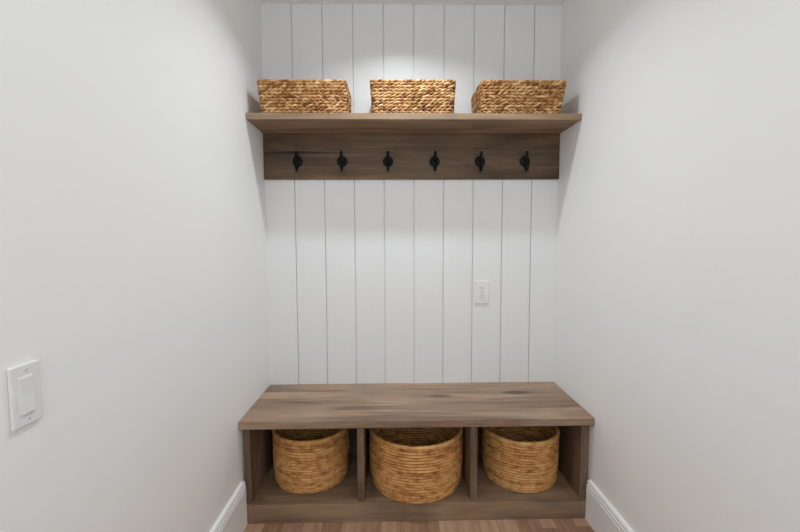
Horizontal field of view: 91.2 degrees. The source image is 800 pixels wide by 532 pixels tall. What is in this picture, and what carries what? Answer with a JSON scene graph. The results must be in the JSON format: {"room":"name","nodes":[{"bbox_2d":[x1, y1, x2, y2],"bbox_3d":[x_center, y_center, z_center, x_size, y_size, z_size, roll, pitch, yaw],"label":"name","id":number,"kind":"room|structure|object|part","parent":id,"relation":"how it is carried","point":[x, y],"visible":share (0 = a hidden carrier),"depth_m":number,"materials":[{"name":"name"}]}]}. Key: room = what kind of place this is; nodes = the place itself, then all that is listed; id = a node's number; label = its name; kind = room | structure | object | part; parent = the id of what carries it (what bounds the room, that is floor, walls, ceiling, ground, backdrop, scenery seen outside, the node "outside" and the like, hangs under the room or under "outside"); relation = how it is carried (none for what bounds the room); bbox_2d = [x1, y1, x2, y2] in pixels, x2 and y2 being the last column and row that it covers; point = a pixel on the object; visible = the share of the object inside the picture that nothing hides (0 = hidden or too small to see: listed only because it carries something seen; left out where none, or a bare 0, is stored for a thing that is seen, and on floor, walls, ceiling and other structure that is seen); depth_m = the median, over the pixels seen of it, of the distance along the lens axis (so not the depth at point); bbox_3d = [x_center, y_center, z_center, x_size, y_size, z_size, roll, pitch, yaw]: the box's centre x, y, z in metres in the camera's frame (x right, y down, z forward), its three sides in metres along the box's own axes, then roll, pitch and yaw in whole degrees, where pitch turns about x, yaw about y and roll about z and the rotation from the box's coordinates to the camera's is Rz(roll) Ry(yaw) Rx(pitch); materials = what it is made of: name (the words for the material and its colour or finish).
{"room":"mudroom","nodes":[
{"label":"mudroom","id":0,"kind":"room"},
{"bbox_2d":[0,0,269,531],"bbox_3d":[-0.705,0.002,0.317,0.100,2.389,3.400,0,4,-1],"label":"wall","id":1,"kind":"structure","parent":0,"point":[133,242],"depth_m":0.96,"materials":[{"name":"paint"}]},
{"bbox_2d":[7,359,42,431],"bbox_3d":[-0.655,0.225,0.687,0.011,0.109,0.057,0,4,-1],"label":"light switch","id":2,"kind":"object","parent":1,"relation":"attached to","point":[24,381],"visible":1,"depth_m":0.68,"materials":[{"name":"white plastic"}]},
{"bbox_3d":[-0.654,0.225,0.685,0.002,0.067,0.029,0,4,-1],"label":"rocker frame","id":3,"kind":"part","parent":2,"relation":"part of","materials":[{"name":"white plastic"}]},
{"bbox_2d":[210,481,246,531],"bbox_3d":[-0.640,1.107,0.236,0.017,0.194,2.892,0,4,-1],"label":"baseboard","id":4,"kind":"structure","parent":1,"relation":"attached to","point":[233,518],"depth_m":1.56,"materials":[{"name":"paint"}]},
{"bbox_2d":[260,3,561,453],"bbox_3d":[0.064,-0.115,2.078,1.702,2.389,0.100,0,4,-1],"label":"wall","id":5,"kind":"structure","parent":0,"point":[370,281],"depth_m":2.03,"materials":[{"name":"white wood"}]},
{"bbox_2d":[246,113,581,179],"bbox_3d":[0.065,-0.562,1.875,1.501,0.255,0.246,0,4,-1],"label":"wall shelf","id":6,"kind":"object","parent":5,"relation":"attached to","point":[296,146],"visible":1,"depth_m":1.98,"materials":[{"name":"brown wood"}]},
{"bbox_2d":[257,79,351,112],"bbox_3d":[-0.438,-0.760,1.845,0.402,0.146,0.241,0,4,-1],"label":"woven basket","id":7,"kind":"object","parent":6,"relation":"on","point":[288,95],"visible":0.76,"depth_m":1.74,"materials":[{"name":"woven seagrass wicker"}]},
{"bbox_3d":[0.063,-0.556,1.990,1.500,0.228,0.016,0,4,-1],"label":"hook rail","id":8,"kind":"part","parent":6,"relation":"part of","materials":[{"name":"brown wood"}]},
{"bbox_2d":[370,79,455,112],"bbox_3d":[0.057,-0.763,1.854,0.389,0.148,0.241,0,4,-1],"label":"woven basket","id":9,"kind":"object","parent":6,"relation":"on","point":[387,96],"visible":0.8,"depth_m":1.74,"materials":[{"name":"woven seagrass wicker"}]},
{"bbox_2d":[471,80,566,112],"bbox_3d":[0.553,-0.765,1.863,0.394,0.147,0.241,0,4,-1],"label":"woven basket","id":10,"kind":"object","parent":6,"relation":"on","point":[490,96],"visible":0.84,"depth_m":1.75,"materials":[{"name":"wicker"}]},
{"bbox_2d":[475,281,488,303],"bbox_3d":[0.428,0.137,2.045,0.074,0.122,0.010,0,4,-1],"label":"power outlet","id":11,"kind":"object","parent":5,"relation":"attached to","point":[481,287],"visible":1,"depth_m":2.04,"materials":[{"name":"white plastic"}]},
{"bbox_2d":[479,286,484,298],"bbox_3d":[0.428,0.137,2.043,0.035,0.069,0.003,0,4,-1],"label":"receptacle","id":12,"kind":"object","parent":11,"relation":"attached to","point":[481,288],"depth_m":2.04,"materials":[{"name":"white plastic"}]},
{"bbox_2d":[259,0,564,5],"bbox_3d":[0.090,-1.247,0.301,1.702,0.100,3.500,0,4,-1],"label":"ceiling","id":13,"kind":"structure","parent":0,"point":[419,2],"depth_m":1.93,"materials":[{"name":"paint"}]},
{"bbox_2d":[243,518,593,531],"bbox_3d":[0.099,1.237,0.462,1.702,0.100,3.500,0,4,-1],"label":"floor","id":14,"kind":"structure","parent":0,"point":[565,524],"depth_m":1.67,"materials":[{"name":"brown wood"}]},
{"bbox_2d":[238,382,594,523],"bbox_3d":[0.072,0.864,1.874,1.501,0.462,0.432,0,4,-1],"label":"storage bench","id":15,"kind":"object","parent":14,"relation":"on","point":[472,407],"visible":0.66,"depth_m":1.72,"materials":[{"name":"brown wood"}]},
{"bbox_3d":[-0.659,0.843,1.877,0.028,0.347,0.389,0,4,-1],"label":"panel","id":16,"kind":"part","parent":15,"relation":"part of","materials":[{"name":"brown wood"}]},
{"bbox_2d":[272,428,349,493],"bbox_3d":[-0.429,0.888,1.904,0.359,0.250,0.352,-3,5,-36],"label":"basket","id":17,"kind":"object","parent":15,"relation":"on","point":[305,461],"visible":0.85,"depth_m":1.76,"materials":[{"name":"woven seagrass wicker"}]},
{"bbox_3d":[0.066,0.826,2.086,1.431,0.347,0.003,0,4,-1],"label":"panel","id":18,"kind":"part","parent":15,"relation":"part of","materials":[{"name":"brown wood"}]},
{"bbox_2d":[369,427,462,503],"bbox_3d":[0.075,0.882,1.867,0.445,0.263,0.416,0,4,9],"label":"basket","id":19,"kind":"object","parent":15,"relation":"on","point":[408,465],"visible":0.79,"depth_m":1.70,"materials":[{"name":"woven seagrass wicker"}]},
{"bbox_3d":[0.071,0.650,1.860,1.501,0.034,0.432,0,4,-1],"label":"seat","id":20,"kind":"part","parent":15,"relation":"part of","materials":[{"name":"brown wood"}]},
{"bbox_2d":[481,426,559,492],"bbox_3d":[0.581,0.888,1.908,0.360,0.242,0.359,-3,5,-39],"label":"basket","id":21,"kind":"object","parent":15,"relation":"in","point":[522,459],"visible":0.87,"depth_m":1.77,"materials":[{"name":"wicker"}]},
{"bbox_3d":[0.801,0.836,1.904,0.032,0.347,0.389,0,4,-1],"label":"panel","id":22,"kind":"part","parent":15,"relation":"part of","materials":[{"name":"brown wood"}]},
{"bbox_2d":[553,0,799,531],"bbox_3d":[0.897,-0.005,0.346,0.100,2.389,3.400,0,4,-1],"label":"wall","id":23,"kind":"structure","parent":0,"point":[677,287],"depth_m":1.14,"materials":[{"name":"paint"}]},
{"bbox_2d":[585,479,633,531],"bbox_3d":[0.845,1.108,0.263,0.017,0.178,2.892,0,4,-1],"label":"baseboard","id":24,"kind":"structure","parent":23,"relation":"attached to","point":[600,514],"depth_m":1.58,"materials":[{"name":"paint"}]}
]}

